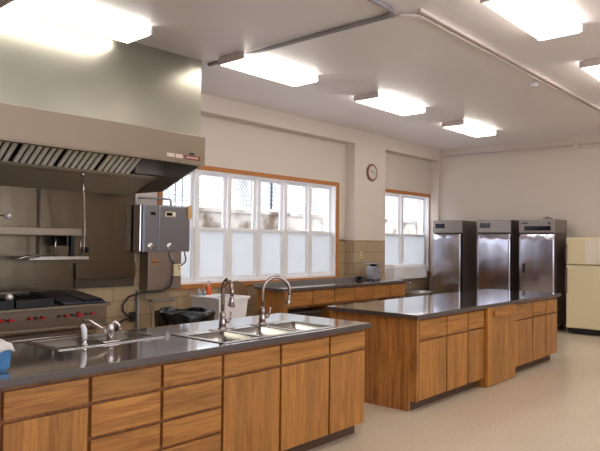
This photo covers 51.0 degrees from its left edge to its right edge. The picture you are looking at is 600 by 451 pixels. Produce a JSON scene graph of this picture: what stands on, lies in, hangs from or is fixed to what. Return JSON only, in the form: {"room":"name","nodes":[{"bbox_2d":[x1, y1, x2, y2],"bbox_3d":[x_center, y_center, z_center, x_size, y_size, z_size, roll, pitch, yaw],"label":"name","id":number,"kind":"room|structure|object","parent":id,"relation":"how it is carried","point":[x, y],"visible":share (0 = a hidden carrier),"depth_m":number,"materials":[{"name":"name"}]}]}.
{"room":"commercial kitchen","nodes":[
{"label":"commercial kitchen","id":0,"kind":"room"},
{"bbox_2d":[18,239,428,333],"bbox_3d":[-2.158,0.953,8.349,0.300,1.630,15.340,-1,-2,41],"label":"tiled wall","id":1,"kind":"structure","parent":0,"point":[116,296],"depth_m":8.28,"materials":[{"name":"beige tile"}]},
{"bbox_2d":[0,189,72,291],"bbox_3d":[-3.769,0.195,6.277,0.027,1.280,3.260,-1,-2,41],"label":"wall panel","id":2,"kind":"object","parent":1,"relation":"attached to","point":[48,284],"visible":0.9,"depth_m":7.16,"materials":[{"name":"silver metal"}]},
{"bbox_2d":[0,294,13,300],"bbox_3d":[-3.247,0.663,5.976,1.170,0.072,0.548,-1,-2,41],"label":"rod","id":3,"kind":"object","parent":2,"relation":"attached to","point":[7,297],"visible":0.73,"depth_m":5.77,"materials":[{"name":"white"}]},
{"bbox_2d":[73,262,135,288],"bbox_3d":[-2.408,0.613,7.795,0.059,0.305,0.820,-1,-2,41],"label":"wall ledge","id":4,"kind":"object","parent":1,"relation":"attached to","point":[115,274],"visible":1,"depth_m":7.76,"materials":[{"name":"metal"}]},
{"bbox_2d":[115,312,135,330],"bbox_3d":[-2.227,1.409,7.992,0.041,0.600,0.326,0,-2,35],"label":"wall outlet","id":5,"kind":"object","parent":1,"relation":"attached to","point":[130,313],"visible":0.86,"depth_m":8.06,"materials":[{"name":"black plastic"}]},
{"bbox_2d":[129,312,135,321],"bbox_3d":[-2.160,1.172,8.097,0.024,0.120,0.090,-1,-2,41],"label":"outlet plate","id":6,"kind":"object","parent":5,"relation":"attached to","point":[131,313],"depth_m":8.09,"materials":[{"name":"black plastic"}]},
{"bbox_2d":[136,290,139,328],"bbox_3d":[-2.098,1.298,8.124,0.044,0.930,0.042,-1,-2,41],"label":"conduit","id":7,"kind":"object","parent":1,"relation":"attached to","point":[137,291],"visible":0.4,"depth_m":8.11,"materials":[{"name":"grey metal"}]},
{"bbox_2d":[148,298,175,301],"bbox_3d":[-1.835,0.994,8.404,0.101,0.032,0.382,-1,-2,41],"label":"pipe","id":8,"kind":"object","parent":1,"relation":"attached to","point":[169,299],"visible":1,"depth_m":8.33,"materials":[{"name":"grey metal"}]},
{"bbox_2d":[141,252,185,289],"bbox_3d":[-1.795,0.593,8.336,0.198,0.498,0.599,-1,-2,41],"label":"electrical box","id":9,"kind":"object","parent":1,"relation":"attached to","point":[158,269],"visible":0.97,"depth_m":8.22,"materials":[{"name":"grey metal"}]},
{"bbox_2d":[143,290,151,327],"bbox_3d":[-1.995,1.294,8.227,0.040,0.908,0.130,-1,-2,41],"label":"cable","id":10,"kind":"object","parent":9,"relation":"attached to","point":[143,290],"visible":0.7,"depth_m":8.25,"materials":[{"name":"grey plastic"}]},
{"bbox_2d":[122,276,173,316],"bbox_3d":[-1.951,0.919,8.126,0.692,0.517,0.126,1,-2,-29],"label":"power cable","id":11,"kind":"object","parent":9,"relation":"attached to","point":[169,286],"visible":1,"depth_m":8.05,"materials":[{"name":"black plastic"}]},
{"bbox_2d":[152,259,157,264],"bbox_3d":[-1.880,0.476,8.149,0.010,0.080,0.100,-1,-2,41],"label":"outlet","id":12,"kind":"object","parent":9,"relation":"attached to","point":[154,261],"depth_m":8.14,"materials":[{"name":"brown plastic"}]},
{"bbox_2d":[172,264,180,275],"bbox_3d":[-1.645,0.595,8.391,0.040,0.160,0.120,-1,-2,41],"label":"outlet","id":13,"kind":"object","parent":9,"relation":"attached to","point":[176,268],"depth_m":8.36,"materials":[{"name":"beige plastic"}]},
{"bbox_2d":[385,264,426,278],"bbox_3d":[2.199,0.935,12.852,0.239,0.285,1.332,-1,-2,41],"label":"wall heater","id":14,"kind":"object","parent":1,"relation":"attached to","point":[392,271],"visible":0.91,"depth_m":12.60,"materials":[{"name":"white metal"}]},
{"bbox_2d":[135,115,429,240],"bbox_3d":[-2.137,-0.851,8.396,0.300,2.020,15.340,-1,-2,41],"label":"wall","id":15,"kind":"structure","parent":0,"point":[229,144],"depth_m":10.45,"materials":[{"name":"paint"}]},
{"bbox_2d":[0,162,135,280],"bbox_3d":[-3.492,-0.148,6.606,0.014,1.490,4.100,-1,-2,41],"label":"wall panel","id":16,"kind":"object","parent":15,"relation":"attached to","point":[109,217],"visible":0.6,"depth_m":7.37,"materials":[{"name":"silver metal"}]},
{"bbox_2d":[0,212,11,219],"bbox_3d":[-3.272,-0.095,6.079,1.010,0.072,0.548,-1,-2,41],"label":"rod","id":17,"kind":"object","parent":16,"relation":"attached to","point":[7,215],"visible":1,"depth_m":5.92,"materials":[{"name":"white metal"}]},
{"bbox_2d":[0,226,85,245],"bbox_3d":[-3.448,0.101,6.357,0.374,0.200,2.600,-1,-2,41],"label":"wall shelf","id":18,"kind":"object","parent":16,"relation":"attached to","point":[62,234],"visible":0.98,"depth_m":6.90,"materials":[{"name":"metal"}]},
{"bbox_2d":[14,235,88,259],"bbox_3d":[-2.828,0.246,7.018,0.432,0.270,0.862,-1,-2,41],"label":"shelf","id":19,"kind":"object","parent":16,"relation":"attached to","point":[70,256],"visible":0.98,"depth_m":7.04,"materials":[{"name":"metal"}]},
{"bbox_2d":[133,204,191,251],"bbox_3d":[-1.811,0.034,8.328,0.196,0.625,0.805,-1,-2,41],"label":"control box","id":20,"kind":"object","parent":15,"relation":"attached to","point":[156,228],"visible":1,"depth_m":8.21,"materials":[{"name":"metal"}]},
{"bbox_2d":[138,197,171,205],"bbox_3d":[-1.912,-0.317,8.328,0.028,0.112,0.524,-1,-2,41],"label":"conduit elbow","id":21,"kind":"object","parent":20,"relation":"attached to","point":[169,199],"visible":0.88,"depth_m":8.34,"materials":[{"name":"grey metal"}]},
{"bbox_2d":[165,211,175,216],"bbox_3d":[-1.712,-0.148,8.310,0.008,0.070,0.170,-1,-2,41],"label":"switch plate","id":22,"kind":"object","parent":20,"relation":"attached to","point":[167,213],"depth_m":8.31,"materials":[{"name":"beige plastic"}]},
{"bbox_2d":[156,166,338,290],"bbox_3d":[-0.675,0.050,9.949,0.230,1.755,3.940,-1,-2,41],"label":"window","id":23,"kind":"structure","parent":15,"relation":"in","point":[255,254],"depth_m":9.93,"materials":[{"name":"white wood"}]},
{"bbox_2d":[385,189,429,273],"bbox_3d":[2.086,0.164,13.090,0.230,1.755,2.107,-1,-2,41],"label":"window","id":24,"kind":"structure","parent":15,"relation":"in","point":[400,248],"depth_m":13.32,"materials":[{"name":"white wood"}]},
{"bbox_2d":[254,278,403,291],"bbox_3d":[0.642,0.958,10.270,0.590,0.041,3.320,-1,-2,41],"label":"countertop","id":25,"kind":"structure","parent":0,"point":[335,284],"depth_m":9.85,"materials":[{"name":"grey"}]},
{"bbox_2d":[288,290,312,308],"bbox_3d":[-0.201,1.071,9.335,0.547,0.252,0.569,-1,-2,41],"label":"drawer unit","id":26,"kind":"object","parent":25,"relation":"attached to","point":[302,298],"visible":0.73,"depth_m":9.18,"materials":[{"name":"brown wood"}]},
{"bbox_2d":[253,276,380,288],"bbox_3d":[0.411,0.935,10.474,0.024,0.092,3.320,-1,-2,41],"label":"backsplash","id":27,"kind":"structure","parent":25,"relation":"attached to","point":[348,278],"depth_m":10.15,"materials":[{"name":"grey"}]},
{"bbox_2d":[312,288,333,305],"bbox_3d":[0.159,1.086,9.744,0.547,0.252,0.519,-1,-2,41],"label":"drawer unit","id":28,"kind":"object","parent":25,"relation":"attached to","point":[320,296],"visible":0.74,"depth_m":9.55,"materials":[{"name":"brown wood"}]},
{"bbox_2d":[333,286,354,303],"bbox_3d":[0.506,1.100,10.138,0.547,0.252,0.529,-1,-2,41],"label":"drawer unit","id":29,"kind":"object","parent":25,"relation":"attached to","point":[341,294],"visible":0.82,"depth_m":9.95,"materials":[{"name":"brown wood"}]},
{"bbox_2d":[354,285,372,301],"bbox_3d":[0.855,1.115,10.536,0.547,0.252,0.529,-1,-2,41],"label":"drawer unit","id":30,"kind":"object","parent":25,"relation":"attached to","point":[362,293],"visible":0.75,"depth_m":10.34,"materials":[{"name":"brown wood"}]},
{"bbox_2d":[364,263,384,279],"bbox_3d":[1.325,0.818,11.186,0.210,0.300,0.330,-1,-2,41],"label":"toaster","id":31,"kind":"object","parent":25,"relation":"on","point":[373,271],"visible":0.97,"depth_m":11.10,"materials":[{"name":"silver metal"}]},
{"bbox_2d":[372,284,389,299],"bbox_3d":[1.202,1.129,10.930,0.547,0.252,0.519,-1,-2,41],"label":"drawer unit","id":32,"kind":"object","parent":25,"relation":"attached to","point":[380,291],"visible":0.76,"depth_m":10.73,"materials":[{"name":"brown wood"}]},
{"bbox_2d":[390,283,404,297],"bbox_3d":[1.532,1.143,11.306,0.547,0.252,0.479,-1,-2,41],"label":"drawer unit","id":33,"kind":"object","parent":25,"relation":"attached to","point":[396,289],"visible":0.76,"depth_m":11.11,"materials":[{"name":"brown wood"}]},
{"bbox_2d":[65,0,599,149],"bbox_3d":[1.853,-1.981,4.930,10.890,0.150,15.340,-1,-2,41],"label":"ceiling","id":34,"kind":"structure","parent":0,"point":[413,60],"depth_m":7.05,"materials":[{"name":"paint"}]},
{"bbox_2d":[0,0,151,43],"bbox_3d":[-1.993,-1.885,5.710,0.410,0.090,1.270,-1,-2,41],"label":"ceiling light","id":35,"kind":"object","parent":34,"relation":"attached to","point":[62,12],"visible":1,"depth_m":5.63,"materials":[{"name":"white plastic"}]},
{"bbox_2d":[0,7,204,194],"bbox_3d":[-2.860,-1.185,6.264,1.434,1.479,3.765,-1,-2,41],"label":"exhaust hood","id":36,"kind":"object","parent":34,"relation":"attached to","point":[71,98],"visible":1,"depth_m":6.37,"materials":[{"name":"metal"}]},
{"bbox_2d":[80,171,85,255],"bbox_3d":[-2.438,-0.134,7.089,0.054,0.955,0.194,1,-2,-4],"label":"pipe","id":37,"kind":"object","parent":36,"relation":"attached to","point":[82,173],"visible":1,"depth_m":7.12,"materials":[{"name":"grey metal"}]},
{"bbox_2d":[218,51,318,86],"bbox_3d":[-0.344,-1.822,7.389,0.410,0.090,1.270,-1,-2,41],"label":"ceiling light","id":38,"kind":"object","parent":34,"relation":"attached to","point":[254,65],"visible":1,"depth_m":7.24,"materials":[{"name":"white plastic"}]},
{"bbox_2d":[207,0,394,66],"bbox_3d":[-1.229,-1.912,5.094,2.582,0.044,3.522,-1,-2,41],"label":"conduit","id":39,"kind":"object","parent":34,"relation":"attached to","point":[379,3],"visible":1,"depth_m":6.02,"materials":[{"name":"grey metal"}]},
{"bbox_2d":[201,93,439,160],"bbox_3d":[0.480,-1.637,10.999,0.210,0.250,7.620,-1,-2,41],"label":"beam","id":40,"kind":"structure","parent":34,"relation":"attached to","point":[212,106],"depth_m":10.40,"materials":[{"name":"paint"}]},
{"bbox_2d":[354,92,425,115],"bbox_3d":[1.321,-1.757,9.132,0.410,0.090,1.270,-1,-2,41],"label":"ceiling light","id":41,"kind":"object","parent":34,"relation":"attached to","point":[378,100],"visible":1,"depth_m":8.95,"materials":[{"name":"white plastic"}]},
{"bbox_2d":[441,120,495,136],"bbox_3d":[2.971,-1.688,11.009,0.410,0.090,1.270,-1,-2,41],"label":"ceiling light","id":42,"kind":"object","parent":34,"relation":"attached to","point":[461,126],"visible":1,"depth_m":10.81,"materials":[{"name":"white plastic"}]},
{"bbox_2d":[391,13,599,112],"bbox_3d":[3.393,-1.771,8.407,0.241,0.032,7.595,-1,-2,41],"label":"conduit","id":43,"kind":"object","parent":34,"relation":"attached to","point":[425,18],"visible":0.9,"depth_m":6.54,"materials":[{"name":"grey metal"}]},
{"bbox_2d":[418,8,599,110],"bbox_3d":[3.531,-1.780,8.322,0.030,0.035,7.540,-1,-2,41],"label":"cable raceway","id":44,"kind":"object","parent":34,"relation":"attached to","point":[420,10],"visible":1,"depth_m":6.67,"materials":[{"name":"grey plastic"}]},
{"bbox_2d":[480,0,581,40],"bbox_3d":[2.046,-1.845,5.488,0.410,0.090,1.270,-1,-2,41],"label":"ceiling light","id":45,"kind":"object","parent":34,"relation":"attached to","point":[542,19],"visible":1,"depth_m":5.45,"materials":[{"name":"white plastic"}]},
{"bbox_2d":[529,81,539,86],"bbox_3d":[2.969,-1.783,7.978,0.130,0.060,0.130,-1,-2,41],"label":"smoke detector","id":46,"kind":"object","parent":34,"relation":"attached to","point":[533,83],"visible":1,"depth_m":7.94,"materials":[{"name":"white plastic"}]},
{"bbox_2d":[579,57,599,79],"bbox_3d":[3.683,-1.777,7.350,0.410,0.090,1.270,-1,-2,41],"label":"ceiling light","id":47,"kind":"object","parent":34,"relation":"attached to","point":[592,66],"visible":1,"depth_m":6.98,"materials":[{"name":"white plastic"}]},
{"bbox_2d":[582,65,599,79],"bbox_3d":[3.682,-1.762,7.350,0.400,0.060,1.224,-1,-2,41],"label":"diffuser","id":48,"kind":"object","parent":47,"relation":"attached to","point":[594,70],"depth_m":7.04,"materials":[{"name":"white plastic"}]},
{"bbox_2d":[344,240,384,303],"bbox_3d":[1.222,1.088,11.807,0.210,1.620,1.000,-1,-2,41],"label":"pillar tiled","id":49,"kind":"structure","parent":0,"point":[373,251],"depth_m":11.57,"materials":[{"name":"beige tile"}]},
{"bbox_2d":[345,143,385,240],"bbox_3d":[1.241,-0.601,11.851,0.210,1.760,1.000,-1,-2,41],"label":"pillar","id":50,"kind":"structure","parent":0,"point":[364,198],"depth_m":11.63,"materials":[{"name":"paint"}]},
{"bbox_2d":[367,164,377,180],"bbox_3d":[1.354,-0.991,11.793,0.042,0.330,0.330,-1,-2,41],"label":"wall clock","id":51,"kind":"object","parent":50,"relation":"attached to","point":[372,173],"visible":1,"depth_m":11.78,"materials":[{"name":"white plastic"}]},
{"bbox_2d":[429,161,439,294],"bbox_3d":[2.948,0.280,13.782,0.210,3.380,0.080,-1,-2,41],"label":"pillar corner","id":52,"kind":"structure","parent":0,"point":[434,165],"depth_m":13.77,"materials":[{"name":"paint"}]},
{"bbox_2d":[307,327,599,450],"bbox_3d":[1.810,1.782,4.831,10.890,0.120,15.340,-1,-2,41],"label":"floor","id":53,"kind":"structure","parent":0,"point":[553,404],"depth_m":5.72,"materials":[{"name":"tile"}]},
{"bbox_2d":[0,374,88,450],"bbox_3d":[-1.615,1.210,3.441,0.950,0.872,0.459,-1,-2,41],"label":"base cabinet","id":54,"kind":"object","parent":53,"relation":"on","point":[52,415],"visible":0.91,"depth_m":3.13,"materials":[{"name":"brown wood"}]},
{"bbox_2d":[0,289,110,342],"bbox_3d":[-3.046,1.177,5.835,0.960,1.030,2.305,-1,-2,41],"label":"stove","id":55,"kind":"object","parent":53,"relation":"on","point":[33,315],"visible":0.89,"depth_m":6.03,"materials":[{"name":"metal"}]},
{"bbox_2d":[0,326,96,342],"bbox_3d":[-3.080,1.281,5.818,0.871,0.580,2.240,-1,-2,41],"label":"oven","id":56,"kind":"object","parent":55,"relation":"in","point":[41,334],"depth_m":5.96,"materials":[{"name":"silver metal"}]},
{"bbox_2d":[87,363,160,450],"bbox_3d":[-1.312,1.222,3.786,0.950,0.872,0.459,-1,-2,41],"label":"base cabinet","id":57,"kind":"object","parent":53,"relation":"on","point":[124,404],"visible":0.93,"depth_m":3.47,"materials":[{"name":"brown wood"}]},
{"bbox_2d":[154,306,215,326],"bbox_3d":[-1.366,1.368,7.433,0.720,0.772,0.729,-1,-2,41],"label":"trash can","id":58,"kind":"object","parent":53,"relation":"on","point":[165,316],"visible":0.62,"depth_m":7.20,"materials":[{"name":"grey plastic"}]},
{"bbox_2d":[159,353,221,450],"bbox_3d":[-1.005,1.235,4.135,0.950,0.872,0.469,-1,-2,41],"label":"base cabinet","id":59,"kind":"object","parent":53,"relation":"on","point":[190,388],"visible":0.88,"depth_m":3.81,"materials":[{"name":"brown wood"}]},
{"bbox_2d":[190,293,249,319],"bbox_3d":[-1.089,1.367,8.500,0.600,0.835,0.560,-1,-2,41],"label":"utility sink","id":60,"kind":"object","parent":53,"relation":"on","point":[213,301],"visible":0.59,"depth_m":8.36,"materials":[{"name":"white plastic"}]},
{"bbox_2d":[205,281,210,294],"bbox_3d":[-1.261,0.858,8.643,0.088,0.186,0.088,1,-2,-4],"label":"soap bottle","id":61,"kind":"object","parent":60,"relation":"on","point":[207,288],"visible":0.96,"depth_m":8.61,"materials":[{"name":"orange plastic"}]},
{"bbox_2d":[225,281,253,316],"bbox_3d":[-0.798,1.310,9.145,0.455,0.990,0.470,-1,-2,41],"label":"chair","id":62,"kind":"object","parent":53,"relation":"on","point":[240,288],"visible":0.27,"depth_m":9.30,"materials":[{"name":"brown wood"}]},
{"bbox_2d":[220,343,279,450],"bbox_3d":[-0.672,1.249,4.514,0.950,0.872,0.539,-1,-2,41],"label":"base cabinet","id":63,"kind":"object","parent":53,"relation":"on","point":[250,377],"visible":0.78,"depth_m":4.19,"materials":[{"name":"brown wood"}]},
{"bbox_2d":[0,313,370,388],"bbox_3d":[-0.932,0.780,4.221,1.015,0.041,3.450,-1,-2,41],"label":"countertop","id":64,"kind":"structure","parent":63,"relation":"on","point":[29,363],"depth_m":3.77,"materials":[{"name":"grey metal"}]},
{"bbox_2d":[0,350,11,370],"bbox_3d":[-1.557,0.666,3.136,0.164,0.115,0.174,-1,-2,41],"label":"bin","id":65,"kind":"object","parent":64,"relation":"on","point":[5,356],"visible":0.94,"depth_m":3.12,"materials":[{"name":"plastic"}]},
{"bbox_2d":[0,339,14,352],"bbox_3d":[-1.559,0.597,3.134,0.195,0.070,0.207,-1,-2,41],"label":"folded cloth","id":66,"kind":"object","parent":65,"relation":"on","point":[4,345],"visible":0.99,"depth_m":3.12,"materials":[{"name":"white fabric"}]},
{"bbox_2d":[25,330,164,350],"bbox_3d":[-1.337,0.851,4.141,0.434,0.208,0.764,-1,-2,41],"label":"sink","id":67,"kind":"object","parent":64,"relation":"in","point":[64,343],"visible":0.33,"depth_m":4.17,"materials":[{"name":"silver metal"}]},
{"bbox_2d":[80,324,87,345],"bbox_3d":[-1.334,0.674,3.892,0.047,0.133,0.045,-1,-2,41],"label":"sprayer","id":68,"kind":"object","parent":67,"relation":"on","point":[83,327],"visible":1,"depth_m":3.88,"materials":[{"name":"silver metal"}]},
{"bbox_2d":[82,318,120,342],"bbox_3d":[-1.304,0.678,4.106,0.322,0.137,0.121,-1,-2,41],"label":"faucet","id":69,"kind":"object","parent":64,"relation":"on","point":[110,328],"visible":1,"depth_m":4.03,"materials":[{"name":"silver metal"}]},
{"bbox_2d":[209,278,235,330],"bbox_3d":[-0.521,0.578,4.633,0.208,0.384,0.220,-1,-2,41],"label":"faucet","id":70,"kind":"object","parent":64,"relation":"on","point":[222,323],"visible":1,"depth_m":4.66,"materials":[{"name":"silver metal"}]},
{"bbox_2d":[171,320,337,343],"bbox_3d":[-0.306,0.877,4.659,0.559,0.208,1.184,-1,-2,41],"label":"sink","id":71,"kind":"object","parent":64,"relation":"in","point":[246,332],"visible":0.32,"depth_m":4.68,"materials":[{"name":"silver metal"}]},
{"bbox_2d":[250,275,290,325],"bbox_3d":[-0.242,0.591,5.028,0.353,0.384,0.117,2,-2,-31],"label":"faucet","id":72,"kind":"object","parent":64,"relation":"on","point":[262,318],"visible":1,"depth_m":5.00,"materials":[{"name":"silver metal"}]},
{"bbox_2d":[257,290,287,314],"bbox_3d":[-0.407,1.372,9.082,0.565,0.872,0.055,-1,-2,41],"label":"support","id":73,"kind":"object","parent":53,"relation":"on","point":[276,300],"visible":0.21,"depth_m":9.03,"materials":[{"name":"brown wood"}]},
{"bbox_2d":[279,328,328,450],"bbox_3d":[-0.312,1.264,4.923,0.950,0.872,0.549,-1,-2,41],"label":"base cabinet","id":74,"kind":"object","parent":53,"relation":"on","point":[304,363],"visible":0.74,"depth_m":4.60,"materials":[{"name":"brown wood"}]},
{"bbox_2d":[288,307,322,316],"bbox_3d":[-0.096,1.543,9.506,0.400,0.520,0.910,-1,-2,41],"label":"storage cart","id":75,"kind":"object","parent":53,"relation":"on","point":[305,311],"visible":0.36,"depth_m":9.55,"materials":[{"name":"black"}]},
{"bbox_2d":[306,304,331,318],"bbox_3d":[0.296,1.529,9.934,0.495,0.619,0.030,-1,-2,41],"label":"support","id":76,"kind":"object","parent":53,"relation":"on","point":[326,313],"visible":0.14,"depth_m":9.84,"materials":[{"name":"brown wood"}]},
{"bbox_2d":[290,328,364,445],"bbox_3d":[0.025,1.278,5.306,0.950,0.872,0.469,-1,-2,41],"label":"base cabinet","id":77,"kind":"object","parent":53,"relation":"on","point":[346,356],"visible":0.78,"depth_m":4.98,"materials":[{"name":"brown wood"}]},
{"bbox_2d":[332,311,418,410],"bbox_3d":[0.715,1.309,6.182,1.010,0.872,0.038,-1,-2,41],"label":"end panel","id":78,"kind":"object","parent":53,"relation":"on","point":[391,369],"visible":0.66,"depth_m":6.02,"materials":[{"name":"brown wood"}]},
{"bbox_2d":[378,297,401,300],"bbox_3d":[1.635,1.585,11.472,0.475,0.619,0.070,-1,-2,41],"label":"support","id":79,"kind":"object","parent":53,"relation":"on","point":[393,297],"visible":0.14,"depth_m":11.45,"materials":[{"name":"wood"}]},
{"bbox_2d":[404,281,431,296],"bbox_3d":[2.253,1.511,12.270,0.670,0.823,0.670,-1,-2,41],"label":"sink","id":80,"kind":"object","parent":53,"relation":"on","point":[408,293],"visible":0.38,"depth_m":12.11,"materials":[{"name":"silver metal"}]},
{"bbox_2d":[404,290,431,296],"bbox_3d":[2.254,1.373,12.274,0.670,0.180,0.670,-1,-2,41],"label":"basin","id":81,"kind":"object","parent":80,"relation":"in","point":[408,293],"depth_m":12.06,"materials":[{"name":"metal"}]},
{"bbox_2d":[410,315,445,410],"bbox_3d":[0.911,1.317,6.397,1.000,0.872,0.539,-1,-2,41],"label":"base cabinet","id":82,"kind":"object","parent":53,"relation":"on","point":[432,330],"visible":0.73,"depth_m":6.06,"materials":[{"name":"brown wood"}]},
{"bbox_2d":[327,289,560,319],"bbox_3d":[1.929,0.901,7.562,1.080,0.041,3.790,-1,-2,41],"label":"countertop","id":83,"kind":"structure","parent":82,"relation":"on","point":[427,306],"depth_m":6.96,"materials":[{"name":"grey"}]},
{"bbox_2d":[439,312,467,399],"bbox_3d":[1.241,1.330,6.773,1.000,0.872,0.459,-1,-2,41],"label":"base cabinet","id":84,"kind":"object","parent":53,"relation":"on","point":[456,335],"visible":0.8,"depth_m":6.43,"materials":[{"name":"brown wood"}]},
{"bbox_2d":[433,220,475,294],"bbox_3d":[3.200,0.929,13.037,0.660,2.050,0.650,-1,-2,41],"label":"refrigerator","id":85,"kind":"object","parent":53,"relation":"on","point":[454,241],"visible":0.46,"depth_m":12.80,"materials":[{"name":"grey metal"}]},
{"bbox_2d":[460,309,483,391],"bbox_3d":[1.521,1.342,7.092,1.000,0.872,0.389,-1,-2,41],"label":"base cabinet","id":86,"kind":"object","parent":53,"relation":"on","point":[475,361],"visible":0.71,"depth_m":6.76,"materials":[{"name":"brown wood"}]},
{"bbox_2d":[477,304,515,387],"bbox_3d":[1.924,1.357,7.503,1.062,0.872,0.759,-1,-2,41],"label":"base cabinet","id":87,"kind":"object","parent":53,"relation":"on","point":[499,322],"visible":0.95,"depth_m":7.09,"materials":[{"name":"brown wood"}]},
{"bbox_2d":[477,219,519,290],"bbox_3d":[3.946,0.920,12.382,0.686,2.050,0.650,-1,-2,41],"label":"refrigerator","id":88,"kind":"object","parent":53,"relation":"on","point":[497,240],"visible":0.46,"depth_m":12.13,"materials":[{"name":"grey metal"}]},
{"bbox_2d":[515,301,531,371],"bbox_3d":[2.360,1.377,8.045,1.000,0.872,0.629,-1,-2,41],"label":"base cabinet","id":89,"kind":"object","parent":53,"relation":"on","point":[523,311],"visible":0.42,"depth_m":7.74,"materials":[{"name":"brown wood"}]},
{"bbox_2d":[526,299,545,367],"bbox_3d":[2.719,1.392,8.454,1.000,0.872,0.459,-1,-2,41],"label":"base cabinet","id":90,"kind":"object","parent":53,"relation":"on","point":[538,317],"visible":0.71,"depth_m":8.12,"materials":[{"name":"brown wood"}]},
{"bbox_2d":[519,217,566,328],"bbox_3d":[4.565,0.887,11.831,0.664,2.101,0.662,-1,-2,41],"label":"refrigerator","id":91,"kind":"object","parent":53,"relation":"on","point":[542,264],"visible":0.66,"depth_m":11.60,"materials":[{"name":"grey metal"}]},
{"bbox_2d":[539,297,556,362],"bbox_3d":[3.010,1.404,8.785,1.000,0.872,0.419,-1,-2,41],"label":"base cabinet","id":92,"kind":"object","parent":53,"relation":"on","point":[551,303],"visible":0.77,"depth_m":8.45,"materials":[{"name":"brown wood"}]},
{"bbox_2d":[565,238,599,334],"bbox_3d":[5.280,1.065,11.214,0.830,1.690,0.735,-1,-2,41],"label":"refrigerator","id":93,"kind":"object","parent":53,"relation":"on","point":[582,280],"visible":1,"depth_m":11.07,"materials":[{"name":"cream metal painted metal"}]},
{"bbox_2d":[585,240,596,263],"bbox_3d":[5.073,0.461,10.971,0.190,0.420,0.003,-1,-2,41],"label":"paper notice","id":94,"kind":"object","parent":93,"relation":"attached to","point":[590,245],"visible":1,"depth_m":10.97,"materials":[{"name":"beige paper"}]},
{"bbox_2d":[598,239,599,263],"bbox_3d":[5.233,0.454,10.831,0.205,0.430,0.003,-1,-2,41],"label":"paper notice","id":95,"kind":"object","parent":93,"relation":"attached to","point":[598,239],"visible":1,"depth_m":10.88,"materials":[{"name":"beige paper"}]},
{"bbox_2d":[440,134,599,327],"bbox_3d":[6.940,0.114,10.464,10.590,3.630,0.200,-1,-2,41],"label":"wall","id":96,"kind":"structure","parent":0,"point":[556,184],"depth_m":12.52,"materials":[{"name":"paint"}]},
{"bbox_2d":[440,145,599,159],"bbox_3d":[6.890,-1.489,10.421,10.180,0.030,0.020,-1,-2,41],"label":"trim","id":97,"kind":"structure","parent":96,"relation":"attached to","point":[592,145],"depth_m":12.57,"materials":[{"name":"paint"}]},
{"bbox_2d":[442,142,599,156],"bbox_3d":[6.863,-1.529,10.406,10.000,0.051,0.024,-1,-2,41],"label":"pipe","id":98,"kind":"object","parent":96,"relation":"attached to","point":[599,142],"visible":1,"depth_m":12.58,"materials":[{"name":"grey metal"}]},
{"bbox_2d":[573,142,579,148],"bbox_3d":[5.204,-1.506,11.843,0.110,0.100,0.070,-1,-2,41],"label":"junction box","id":99,"kind":"object","parent":98,"relation":"attached to","point":[575,145],"visible":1,"depth_m":11.81,"materials":[{"name":"grey"}]},
{"bbox_3d":[-2.532,2.252,20.792,16.710,0.280,40.000,-1,-2,41],"label":"ground","id":100,"kind":"structure","parent":0,"visible":0},
{"bbox_2d":[163,205,416,233],"bbox_3d":[0.487,0.953,19.517,3.950,2.320,30.000,-1,-2,41],"label":"wall","id":101,"kind":"structure","parent":100,"relation":"on","point":[208,217],"depth_m":15.19,"materials":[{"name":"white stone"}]},
{"label":"outside","id":102,"kind":"structure","parent":0,"visible":0},
{"bbox_2d":[163,202,416,220],"bbox_3d":[-3.086,-0.195,22.700,13.400,0.060,30.000,-1,-2,41],"label":"snow","id":103,"kind":"object","parent":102,"point":[164,203],"depth_m":14.67,"materials":[{"name":"white snow"}]},
{"bbox_2d":[163,174,416,218],"bbox_3d":[2.469,-1.324,19.189,0.060,2.140,24.060,-1,-2,41],"label":"fence","id":104,"kind":"object","parent":103,"relation":"on","point":[271,191],"visible":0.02,"depth_m":15.48,"materials":[{"name":"grey metal"}]},
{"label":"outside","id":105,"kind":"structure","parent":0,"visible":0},
{"bbox_2d":[163,175,416,218],"bbox_3d":[1.055,-3.452,31.166,6.096,7.311,60.000,-1,-2,41],"label":"sky","id":106,"kind":"structure","parent":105,"point":[207,178],"depth_m":25.16,"materials":[{"name":"white"}]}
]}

